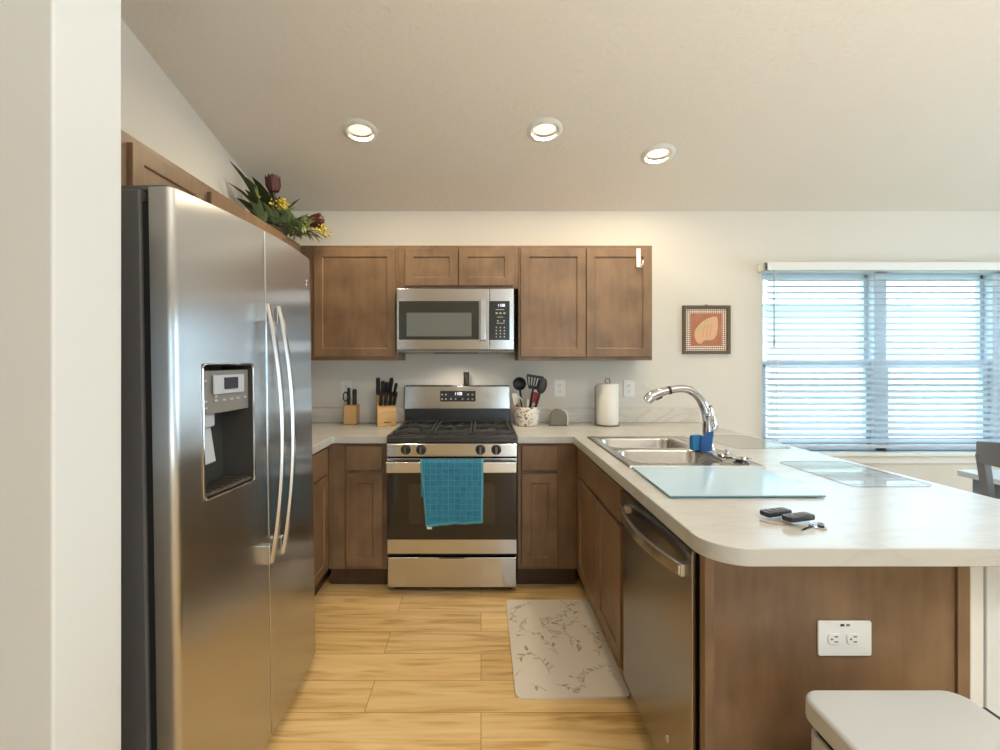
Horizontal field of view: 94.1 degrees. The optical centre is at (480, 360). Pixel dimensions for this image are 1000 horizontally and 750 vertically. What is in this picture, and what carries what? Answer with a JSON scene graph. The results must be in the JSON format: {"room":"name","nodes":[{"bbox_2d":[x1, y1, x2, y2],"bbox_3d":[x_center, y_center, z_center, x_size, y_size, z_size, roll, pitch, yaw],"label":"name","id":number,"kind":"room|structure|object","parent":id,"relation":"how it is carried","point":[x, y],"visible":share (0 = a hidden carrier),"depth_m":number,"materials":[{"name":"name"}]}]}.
{"room":"kitchen","nodes":[
{"label":"kitchen","id":0,"kind":"room"},
{"bbox_2d":[0,0,120,749],"bbox_3d":[-2.711,-0.164,0.980,3.778,3.048,0.173,0,0,0],"label":"wall partition","id":1,"kind":"structure","parent":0,"point":[60,60],"depth_m":0.91,"materials":[{"name":"white paint"}]},
{"bbox_2d":[121,19,249,211],"bbox_3d":[-1.580,-0.145,2.230,0.140,3.009,2.340,0,0,0],"label":"wall","id":2,"kind":"structure","parent":0,"point":[154,112],"depth_m":2.24,"materials":[{"name":"beige paint"}]},
{"bbox_2d":[121,130,203,200],"bbox_3d":[-1.344,-0.622,1.776,0.322,0.304,0.462,0,0,0],"label":"upper cabinet","id":3,"kind":"object","parent":2,"relation":"attached to","point":[140,164],"visible":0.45,"depth_m":1.67,"materials":[{"name":"brown wood"}]},
{"bbox_2d":[202,182,254,224],"bbox_3d":[-1.344,-0.622,2.240,0.322,0.304,0.463,0,0,0],"label":"upper cabinet","id":4,"kind":"object","parent":2,"relation":"attached to","point":[211,196],"visible":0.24,"depth_m":2.16,"materials":[{"name":"brown wood"}]},
{"bbox_2d":[255,216,300,252],"bbox_3d":[-1.344,-0.389,2.781,0.322,0.770,0.617,0,0,0],"label":"upper cabinet","id":5,"kind":"object","parent":2,"relation":"attached to","point":[261,224],"visible":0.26,"depth_m":2.73,"materials":[{"name":"brown wood"}]},
{"bbox_2d":[229,161,331,240],"bbox_3d":[-1.256,-0.956,2.883,0.614,0.362,0.321,0,0,-44],"label":"flower arrangement","id":6,"kind":"object","parent":5,"relation":"on","point":[273,211],"visible":0.95,"depth_m":2.82,"materials":[{"name":"plant"}]},
{"bbox_2d":[263,569,655,749],"bbox_3d":[0.300,1.410,-0.600,10.000,0.100,8.200,0,0,0],"label":"floor","id":7,"kind":"structure","parent":0,"point":[391,668],"depth_m":1.93,"materials":[{"name":"brown wood"}]},
{"bbox_2d":[121,185,315,749],"bbox_3d":[-1.073,0.449,1.668,0.817,1.832,0.900,-1,0,0],"label":"refrigerator","id":8,"kind":"object","parent":7,"relation":"on","point":[218,587],"visible":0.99,"depth_m":1.34,"materials":[{"name":"grey metal"}]},
{"bbox_2d":[312,446,330,594],"bbox_3d":[-1.198,0.926,2.770,0.604,0.868,1.140,0,0,0],"label":"base cabinet","id":9,"kind":"object","parent":7,"relation":"on","point":[322,571],"visible":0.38,"depth_m":2.63,"materials":[{"name":"brown wood"}]},
{"bbox_2d":[312,408,404,454],"bbox_3d":[-1.032,0.416,2.780,0.955,0.149,1.239,0,0,0],"label":"countertop","id":10,"kind":"structure","parent":9,"relation":"on","point":[328,427],"depth_m":3.07,"materials":[{"name":"stone"}]},
{"bbox_2d":[344,404,359,424],"bbox_3d":[-0.915,0.377,3.290,0.090,0.138,0.100,0,0,0],"label":"knife block","id":11,"kind":"object","parent":10,"relation":"on","point":[351,412],"visible":0.9,"depth_m":3.24,"materials":[{"name":"brown wood"}]},
{"bbox_2d":[343,388,350,404],"bbox_3d":[-0.946,0.296,3.275,0.056,0.215,0.024,0,0,0],"label":"scissors","id":12,"kind":"object","parent":11,"relation":"in","point":[348,400],"visible":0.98,"depth_m":3.27,"materials":[{"name":"black plastic"}]},
{"bbox_2d":[352,389,356,404],"bbox_3d":[-0.891,0.301,3.277,0.032,0.205,0.034,0,0,-18],"label":"kitchen knife","id":13,"kind":"object","parent":11,"relation":"in","point":[354,392],"visible":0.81,"depth_m":3.27,"materials":[{"name":"black plastic"}]},
{"bbox_2d":[376,395,395,426],"bbox_3d":[-0.662,0.343,3.239,0.128,0.205,0.136,0,0,-17],"label":"knife block","id":14,"kind":"object","parent":10,"relation":"on","point":[385,415],"visible":0.8,"depth_m":3.18,"materials":[{"name":"brown wood"}]},
{"bbox_2d":[376,377,379,394],"bbox_3d":[-0.722,0.219,3.261,0.032,0.209,0.066,0,0,-14],"label":"kitchen knife","id":15,"kind":"object","parent":14,"relation":"in","point":[377,378],"visible":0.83,"depth_m":3.24,"materials":[{"name":"black plastic"}]},
{"bbox_2d":[379,392,382,405],"bbox_3d":[-0.685,0.279,3.183,0.028,0.142,0.072,0,0,-18],"label":"kitchen knife","id":16,"kind":"object","parent":14,"relation":"in","point":[380,393],"visible":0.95,"depth_m":3.17,"materials":[{"name":"black plastic"}]},
{"bbox_2d":[381,381,384,394],"bbox_3d":[-0.691,0.230,3.273,0.032,0.185,0.060,0,0,-19],"label":"kitchen knife","id":17,"kind":"object","parent":14,"relation":"in","point":[382,382],"visible":0.67,"depth_m":3.25,"materials":[{"name":"black plastic"}]},
{"bbox_2d":[384,391,387,405],"bbox_3d":[-0.654,0.279,3.193,0.028,0.142,0.072,0,0,-22],"label":"kitchen knife","id":18,"kind":"object","parent":14,"relation":"in","point":[386,392],"visible":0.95,"depth_m":3.18,"materials":[{"name":"black plastic"}]},
{"bbox_2d":[385,382,388,391],"bbox_3d":[-0.666,0.235,3.283,0.033,0.175,0.059,0,0,-27],"label":"kitchen knife","id":19,"kind":"object","parent":14,"relation":"in","point":[386,383],"visible":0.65,"depth_m":3.26,"materials":[{"name":"black plastic"}]},
{"bbox_2d":[388,391,392,405],"bbox_3d":[-0.624,0.279,3.202,0.029,0.141,0.073,0,0,-26],"label":"kitchen knife","id":20,"kind":"object","parent":14,"relation":"in","point":[391,392],"visible":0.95,"depth_m":3.19,"materials":[{"name":"black plastic"}]},
{"bbox_2d":[388,378,393,394],"bbox_3d":[-0.643,0.220,3.286,0.033,0.206,0.069,0,0,-41],"label":"kitchen knife","id":21,"kind":"object","parent":14,"relation":"in","point":[391,380],"visible":0.69,"depth_m":3.27,"materials":[{"name":"black plastic"}]},
{"bbox_2d":[392,391,397,405],"bbox_3d":[-0.597,0.279,3.211,0.029,0.141,0.074,0,0,-29],"label":"kitchen knife","id":22,"kind":"object","parent":14,"relation":"in","point":[395,394],"visible":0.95,"depth_m":3.19,"materials":[{"name":"black plastic"}]},
{"bbox_2d":[393,383,397,393],"bbox_3d":[-0.612,0.242,3.272,0.072,0.178,0.024,0,0,44],"label":"kitchen knife","id":23,"kind":"object","parent":14,"relation":"in","point":[395,384],"visible":0.53,"depth_m":3.25,"materials":[{"name":"black plastic"}]},
{"bbox_2d":[329,443,387,583],"bbox_3d":[-0.735,0.926,3.073,0.357,0.868,0.604,0,0,0],"label":"base cabinet","id":24,"kind":"object","parent":7,"relation":"on","point":[358,554],"visible":0.81,"depth_m":2.78,"materials":[{"name":"brown wood"}]},
{"bbox_2d":[385,385,516,587],"bbox_3d":[-0.170,0.768,3.020,0.762,1.184,0.718,0,0,0],"label":"gas range","id":25,"kind":"object","parent":7,"relation":"on","point":[442,421],"visible":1,"depth_m":2.72,"materials":[{"name":"silver metal"}]},
{"bbox_2d":[420,459,482,528],"bbox_3d":[-0.167,0.760,2.663,0.362,0.390,0.048,0,0,0],"label":"dish towel","id":26,"kind":"object","parent":25,"relation":"hanging from","point":[451,489],"visible":1,"depth_m":2.65,"materials":[{"name":"teal fabric"}]},
{"bbox_2d":[387,422,516,441],"bbox_3d":[-0.170,0.455,3.048,0.762,0.039,0.663,0,0,0],"label":"cooktop","id":27,"kind":"object","parent":25,"relation":"in","point":[407,431],"depth_m":2.79,"materials":[{"name":"black metal"}]},
{"bbox_2d":[463,372,468,384],"bbox_3d":[-0.106,0.128,3.359,0.042,0.096,0.042,0,0,0],"label":"pepper grinder","id":28,"kind":"object","parent":25,"relation":"on","point":[465,374],"visible":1,"depth_m":3.34,"materials":[{"name":"clear glass"}]},
{"bbox_2d":[516,443,576,583],"bbox_3d":[0.398,0.926,3.073,0.357,0.868,0.604,0,0,0],"label":"base cabinet","id":29,"kind":"object","parent":7,"relation":"on","point":[546,472],"visible":0.88,"depth_m":2.79,"materials":[{"name":"brown wood"}]},
{"bbox_2d":[506,600,629,698],"bbox_3d":[0.371,1.352,2.247,0.463,0.015,0.758,0,0,0],"label":"floor mat","id":30,"kind":"object","parent":7,"relation":"on","point":[560,649],"visible":1,"depth_m":2.14,"materials":[{"name":"beige plastic"}]},
{"bbox_2d":[577,447,624,669],"bbox_3d":[0.861,0.926,2.615,0.604,0.868,1.530,0,0,0],"label":"base cabinet","id":31,"kind":"object","parent":7,"relation":"on","point":[599,496],"visible":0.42,"depth_m":2.19,"materials":[{"name":"brown wood"}]},
{"bbox_2d":[511,408,999,566],"bbox_3d":[0.954,0.416,2.253,1.474,0.149,2.292,0,0,0],"label":"countertop","id":32,"kind":"structure","parent":31,"relation":"on","point":[936,525],"depth_m":1.41,"materials":[{"name":"stone"}]},
{"bbox_2d":[515,406,538,426],"bbox_3d":[0.318,0.381,3.215,0.170,0.130,0.136,0,0,0],"label":"utensil crock","id":33,"kind":"object","parent":32,"relation":"on","point":[526,417],"visible":0.94,"depth_m":3.16,"materials":[{"name":"ceramic"}]},
{"bbox_2d":[511,393,518,406],"bbox_3d":[0.249,0.325,3.194,0.082,0.212,0.018,0,0,-14],"label":"spatula","id":34,"kind":"object","parent":33,"relation":"in","point":[514,395],"visible":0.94,"depth_m":3.19,"materials":[{"name":"beige plastic"}]},
{"bbox_2d":[513,377,525,406],"bbox_3d":[0.265,0.271,3.220,0.093,0.319,0.041,0,0,-3],"label":"ladle","id":35,"kind":"object","parent":33,"relation":"in","point":[519,383],"visible":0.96,"depth_m":3.22,"materials":[{"name":"black plastic"}]},
{"bbox_2d":[513,377,525,389],"bbox_3d":[0.265,0.157,3.220,0.093,0.092,0.040,0,0,1],"label":"bowl","id":36,"kind":"object","parent":35,"relation":"on","point":[519,383],"depth_m":3.22,"materials":[{"name":"black plastic"}]},
{"bbox_2d":[518,397,523,407],"bbox_3d":[0.290,0.338,3.184,0.070,0.192,0.013,0,0,-5],"label":"tongs","id":37,"kind":"object","parent":33,"relation":"in","point":[519,398],"visible":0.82,"depth_m":3.18,"materials":[{"name":"silver metal"}]},
{"bbox_2d":[532,392,537,406],"bbox_3d":[0.370,0.323,3.248,0.061,0.215,0.013,0,0,-7],"label":"spatula","id":38,"kind":"object","parent":33,"relation":"in","point":[535,395],"visible":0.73,"depth_m":3.25,"materials":[{"name":"red plastic"}]},
{"bbox_2d":[527,374,543,407],"bbox_3d":[0.376,0.260,3.229,0.119,0.342,0.018,0,0,6],"label":"slotted turner","id":39,"kind":"object","parent":33,"relation":"in","point":[532,387],"visible":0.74,"depth_m":3.23,"materials":[{"name":"black plastic"}]},
{"bbox_2d":[535,378,546,406],"bbox_3d":[0.396,0.275,3.200,0.121,0.314,0.018,0,0,9],"label":"serving spoon","id":40,"kind":"object","parent":33,"relation":"in","point":[542,384],"visible":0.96,"depth_m":3.19,"materials":[{"name":"black plastic"}]},
{"bbox_2d":[537,378,546,393],"bbox_3d":[0.420,0.171,3.196,0.068,0.113,0.015,17,3,0],"label":"bowl","id":41,"kind":"object","parent":40,"relation":"on","point":[542,384],"depth_m":3.19,"materials":[{"name":"grey plastic"}]},
{"bbox_2d":[549,409,567,425],"bbox_3d":[0.540,0.389,3.229,0.125,0.114,0.058,0,0,0],"label":"napkin holder","id":42,"kind":"object","parent":32,"relation":"on","point":[558,417],"visible":1,"depth_m":3.20,"materials":[{"name":"grey metal"}]},
{"bbox_2d":[594,378,619,426],"bbox_3d":[0.870,0.282,3.215,0.170,0.327,0.160,0,0,0],"label":"paper towel holder","id":43,"kind":"object","parent":32,"relation":"on","point":[595,424],"visible":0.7,"depth_m":3.21,"materials":[{"name":"grey metal"}]},
{"bbox_2d":[597,383,618,424],"bbox_3d":[0.875,0.295,3.215,0.146,0.279,0.146,0,0,0],"label":"paper towel roll","id":44,"kind":"object","parent":43,"relation":"on","point":[607,394],"visible":0.98,"depth_m":3.15,"materials":[{"name":"white"}]},
{"bbox_2d":[587,436,764,467],"bbox_3d":[0.902,0.534,2.322,0.570,0.194,0.771,0,0,0],"label":"sink","id":45,"kind":"object","parent":32,"relation":"in","point":[632,451],"visible":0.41,"depth_m":2.31,"materials":[{"name":"grey metal"}]},
{"bbox_2d":[690,434,701,450],"bbox_3d":[1.055,0.400,2.281,0.062,0.075,0.024,0,0,-20],"label":"sponge","id":46,"kind":"object","parent":45,"relation":"on","point":[694,439],"visible":0.94,"depth_m":2.27,"materials":[{"name":"blue"}]},
{"bbox_2d":[700,431,713,450],"bbox_3d":[1.096,0.388,2.258,0.062,0.099,0.014,0,0,17],"label":"pad","id":47,"kind":"object","parent":45,"relation":"on","point":[706,441],"visible":1,"depth_m":2.25,"materials":[{"name":"blue plastic"}]},
{"bbox_2d":[717,449,737,457],"bbox_3d":[1.140,0.423,2.150,0.088,0.032,0.088,0,0,0],"label":"stopper","id":48,"kind":"object","parent":45,"relation":"on","point":[722,454],"visible":0.95,"depth_m":2.14,"materials":[{"name":"silver metal"}]},
{"bbox_2d":[731,456,751,461],"bbox_3d":[1.145,0.430,2.042,0.080,0.019,0.080,0,0,0],"label":"basket","id":49,"kind":"object","parent":45,"relation":"on","point":[736,458],"visible":1,"depth_m":2.04,"materials":[{"name":"silver metal"}]},
{"bbox_2d":[643,385,718,449],"bbox_3d":[0.997,0.279,2.325,0.376,0.321,0.069,0,0,0],"label":"faucet","id":50,"kind":"object","parent":32,"relation":"on","point":[710,424],"visible":0.94,"depth_m":2.31,"materials":[{"name":"silver metal"}]},
{"bbox_2d":[632,466,825,497],"bbox_3d":[0.880,0.441,1.716,0.536,0.010,0.420,0,0,0],"label":"cutting board","id":51,"kind":"object","parent":32,"relation":"on","point":[692,481],"visible":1,"depth_m":1.67,"materials":[{"name":"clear glass"}]},
{"bbox_2d":[714,435,790,448],"bbox_3d":[1.438,0.444,2.567,0.297,0.002,0.417,0,0,-2],"label":"placemat","id":52,"kind":"object","parent":32,"relation":"on","point":[714,435],"visible":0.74,"depth_m":2.39,"materials":[{"name":"white plastic"}]},
{"bbox_2d":[760,507,791,517],"bbox_3d":[0.838,0.429,1.322,0.090,0.015,0.036,0,0,-17],"label":"key fob","id":53,"kind":"object","parent":32,"relation":"on","point":[771,512],"visible":0.94,"depth_m":1.31,"materials":[{"name":"grey plastic"}]},
{"bbox_2d":[759,518,826,529],"bbox_3d":[0.843,0.444,1.260,0.154,0.002,0.030,0,0,31],"label":"strap","id":54,"kind":"object","parent":32,"relation":"on","point":[761,519],"visible":1,"depth_m":1.26,"materials":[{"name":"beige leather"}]},
{"bbox_2d":[782,512,814,522],"bbox_3d":[0.868,0.426,1.272,0.090,0.015,0.036,0,0,-17],"label":"key fob","id":55,"kind":"object","parent":32,"relation":"on","point":[798,516],"visible":1,"depth_m":1.26,"materials":[{"name":"grey plastic"}]},
{"bbox_2d":[801,521,826,530],"bbox_3d":[0.889,0.442,1.239,0.106,0.008,0.038,0,0,-41],"label":"ring","id":56,"kind":"object","parent":32,"relation":"on","point":[811,525],"visible":1,"depth_m":1.24,"materials":[{"name":"silver metal"}]},
{"bbox_2d":[780,461,931,486],"bbox_3d":[1.462,0.444,1.853,0.302,0.002,0.417,0,0,-2],"label":"placemat","id":57,"kind":"object","parent":32,"relation":"on","point":[781,461],"visible":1,"depth_m":1.75,"materials":[{"name":"white plastic"}]},
{"bbox_2d":[619,490,699,749],"bbox_3d":[0.816,0.929,1.542,0.624,0.862,0.606,0,0,0],"label":"dishwasher","id":58,"kind":"object","parent":7,"relation":"on","point":[661,572],"visible":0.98,"depth_m":1.45,"materials":[{"name":"silver metal"}]},
{"bbox_2d":[698,554,699,749],"bbox_3d":[0.855,0.879,1.542,0.546,0.762,0.606,0,0,0],"label":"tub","id":59,"kind":"object","parent":58,"relation":"in","point":[698,554],"depth_m":1.24,"materials":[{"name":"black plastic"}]},
{"bbox_2d":[700,555,969,749],"bbox_3d":[0.919,0.926,1.214,0.685,0.868,0.029,0,0,0],"label":"end panel","id":60,"kind":"object","parent":7,"relation":"on","point":[760,661],"visible":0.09,"depth_m":1.21,"materials":[{"name":"brown wood"}]},
{"bbox_2d":[817,620,870,655],"bbox_3d":[0.940,0.717,1.202,0.138,0.090,0.009,0,0,0],"label":"wall outlet","id":61,"kind":"object","parent":60,"relation":"attached to","point":[834,637],"visible":1,"depth_m":1.20,"materials":[{"name":"white plastic"}]},
{"bbox_2d":[828,633,840,644],"bbox_3d":[0.911,0.717,1.200,0.033,0.029,0.003,0,0,0],"label":"receptacle","id":62,"kind":"object","parent":61,"relation":"attached to","point":[833,638],"depth_m":1.20,"materials":[{"name":"white"}]},
{"bbox_2d":[847,633,859,644],"bbox_3d":[0.961,0.717,1.200,0.033,0.029,0.003,0,0,0],"label":"receptacle","id":63,"kind":"object","parent":61,"relation":"attached to","point":[852,638],"depth_m":1.20,"materials":[{"name":"white"}]},
{"bbox_2d":[970,567,982,706],"bbox_3d":[1.280,0.926,1.224,0.048,0.868,0.039,0,0,0],"label":"trim","id":64,"kind":"structure","parent":60,"relation":"attached to","point":[976,573],"depth_m":1.21,"materials":[{"name":"white paint"}]},
{"bbox_2d":[805,690,999,749],"bbox_3d":[0.964,1.066,0.896,0.440,0.588,0.402,0,0,0],"label":"trash can","id":65,"kind":"object","parent":7,"relation":"on","point":[839,719],"visible":1,"depth_m":1.00,"materials":[{"name":"grey plastic"}]},
{"bbox_2d":[957,470,999,498],"bbox_3d":[3.100,0.978,1.750,1.000,0.765,1.600,0,0,0],"label":"dining table","id":66,"kind":"object","parent":7,"relation":"on","point":[973,474],"visible":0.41,"depth_m":2.47,"materials":[{"name":"grey"}]},
{"bbox_2d":[975,441,999,497],"bbox_3d":[2.590,0.860,1.996,0.540,1.000,0.460,0,0,-4],"label":"dining chair","id":67,"kind":"object","parent":7,"relation":"on","point":[987,455],"visible":0.37,"depth_m":2.17,"materials":[{"name":"grey wood"}]},
{"bbox_2d":[121,0,999,210],"bbox_3d":[0.300,-1.631,1.475,10.000,1.142,4.150,0,0,0],"label":"ceiling","id":68,"kind":"structure","parent":0,"point":[762,105],"depth_m":2.37,"materials":[{"name":"beige paint"}]},
{"bbox_2d":[342,118,377,142],"bbox_3d":[-0.676,-1.317,2.599,0.198,0.117,0.193,0,0,0],"label":"recessed light","id":69,"kind":"object","parent":68,"relation":"in","point":[351,127],"visible":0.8,"depth_m":2.59,"materials":[{"name":"white plastic"}]},
{"bbox_2d":[527,117,562,142],"bbox_3d":[0.356,-1.318,2.594,0.198,0.117,0.193,0,0,0],"label":"recessed light","id":70,"kind":"object","parent":68,"relation":"in","point":[545,126],"visible":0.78,"depth_m":2.58,"materials":[{"name":"white plastic"}]},
{"bbox_2d":[641,143,675,164],"bbox_3d":[1.062,-1.271,2.791,0.198,0.117,0.193,0,0,0],"label":"recessed light","id":71,"kind":"object","parent":68,"relation":"in","point":[661,150],"visible":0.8,"depth_m":2.78,"materials":[{"name":"white plastic"}]},
{"bbox_2d":[287,211,999,491],"bbox_3d":[1.825,0.132,3.475,6.950,2.456,0.150,0,0,0],"label":"wall","id":72,"kind":"structure","parent":0,"point":[699,257],"depth_m":3.40,"materials":[{"name":"beige paint"}]},
{"bbox_2d":[341,381,351,397],"bbox_3d":[-0.985,0.205,3.395,0.080,0.124,0.009,0,0,0],"label":"wall outlet","id":73,"kind":"object","parent":72,"relation":"attached to","point":[344,384],"visible":0.66,"depth_m":3.39,"materials":[{"name":"white plastic"}]},
{"bbox_2d":[300,246,404,359],"bbox_3d":[-0.877,-0.386,3.235,0.650,0.764,0.324,0,0,0],"label":"upper cabinet","id":74,"kind":"object","parent":72,"relation":"attached to","point":[353,289],"visible":0.92,"depth_m":3.08,"materials":[{"name":"brown wood"}]},
{"bbox_2d":[312,408,404,421],"bbox_3d":[-1.021,0.394,3.389,0.934,0.104,0.020,0,0,0],"label":"backsplash","id":75,"kind":"structure","parent":72,"relation":"attached to","point":[318,414],"depth_m":3.38,"materials":[{"name":"stone"}]},
{"bbox_2d":[398,246,517,294],"bbox_3d":[-0.151,-0.625,3.235,0.797,0.286,0.324,0,0,0],"label":"upper cabinet","id":76,"kind":"object","parent":72,"relation":"attached to","point":[419,267],"visible":0.98,"depth_m":3.08,"materials":[{"name":"brown wood"}]},
{"bbox_2d":[397,289,513,353],"bbox_3d":[-0.167,-0.259,3.182,0.760,0.418,0.428,0,0,0],"label":"microwave oven","id":77,"kind":"object","parent":76,"relation":"attached to","point":[429,321],"visible":1,"depth_m":3.00,"materials":[{"name":"silver metal"}]},
{"bbox_2d":[554,380,564,396],"bbox_3d":[0.575,0.200,3.395,0.080,0.124,0.009,0,0,0],"label":"wall outlet","id":78,"kind":"object","parent":72,"relation":"attached to","point":[559,385],"visible":1,"depth_m":3.39,"materials":[{"name":"white plastic"}]},
{"bbox_2d":[515,246,651,359],"bbox_3d":[0.694,-0.386,3.235,0.889,0.764,0.324,0,0,0],"label":"upper cabinet","id":79,"kind":"object","parent":72,"relation":"attached to","point":[572,302],"visible":0.96,"depth_m":3.08,"materials":[{"name":"brown wood"}]},
{"bbox_2d":[636,248,643,267],"bbox_3d":[1.047,-0.680,3.067,0.041,0.126,0.049,0,0,0],"label":"hook","id":80,"kind":"object","parent":79,"relation":"hanging from","point":[638,250],"visible":1,"depth_m":3.07,"materials":[{"name":"white plastic"}]},
{"bbox_2d":[511,408,698,421],"bbox_3d":[0.902,0.394,3.389,1.370,0.104,0.020,0,0,0],"label":"backsplash","id":81,"kind":"structure","parent":72,"relation":"attached to","point":[574,414],"depth_m":3.38,"materials":[{"name":"stone"}]},
{"bbox_2d":[623,380,633,396],"bbox_3d":[1.080,0.200,3.395,0.080,0.124,0.009,0,0,0],"label":"wall outlet","id":82,"kind":"object","parent":72,"relation":"attached to","point":[628,385],"visible":1,"depth_m":3.39,"materials":[{"name":"white plastic"}]},
{"bbox_2d":[682,304,730,353],"bbox_3d":[1.642,-0.233,3.389,0.346,0.362,0.022,0,0,0],"label":"framed picture","id":83,"kind":"object","parent":72,"relation":"attached to","point":[706,329],"visible":1,"depth_m":3.39,"materials":[{"name":"brown"}]},
{"bbox_2d":[691,314,721,345],"bbox_3d":[1.642,-0.228,3.389,0.226,0.236,0.004,0,0,0],"label":"print","id":84,"kind":"object","parent":83,"relation":"attached to","point":[706,329],"depth_m":3.39,"materials":[{"name":"paper"}]},
{"bbox_2d":[762,271,999,463],"bbox_3d":[3.308,0.032,3.442,2.605,1.433,0.195,0,0,0],"label":"window","id":85,"kind":"structure","parent":72,"relation":"in","point":[857,455],"depth_m":3.42,"materials":[{"name":"white plastic"}]},
{"bbox_2d":[758,262,999,447],"bbox_3d":[3.280,-0.038,3.342,2.520,1.327,0.114,0,0,0],"label":"window blind","id":86,"kind":"object","parent":85,"relation":"attached to","point":[773,267],"visible":0.91,"depth_m":3.35,"materials":[{"name":"white paint"}]},
{"label":"outside","id":87,"kind":"structure","parent":0,"visible":0},
{"bbox_3d":[5.000,1.760,21.775,50.000,0.200,36.450,0,0,0],"label":"lawn","id":88,"kind":"structure","parent":87,"visible":0},
{"bbox_2d":[763,280,975,436],"bbox_3d":[6.500,-0.640,11.530,17.000,4.600,7.340,0,0,0],"label":"window glass","id":89,"kind":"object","parent":88,"relation":"on","point":[766,283],"visible":0.22,"depth_m":8.59,"materials":[{"name":"white"}]},
{"bbox_3d":[1.354,0.926,2.322,0.172,0.868,2.154,0,0,0],"label":"wall","id":90,"kind":"structure","parent":0,"visible":0},
{"bbox_2d":[983,567,999,716],"bbox_3d":[1.373,0.926,1.222,0.135,0.868,0.044,0,0,0],"label":"trim","id":91,"kind":"structure","parent":90,"relation":"attached to","point":[991,575],"depth_m":1.20,"materials":[{"name":"white paint"}]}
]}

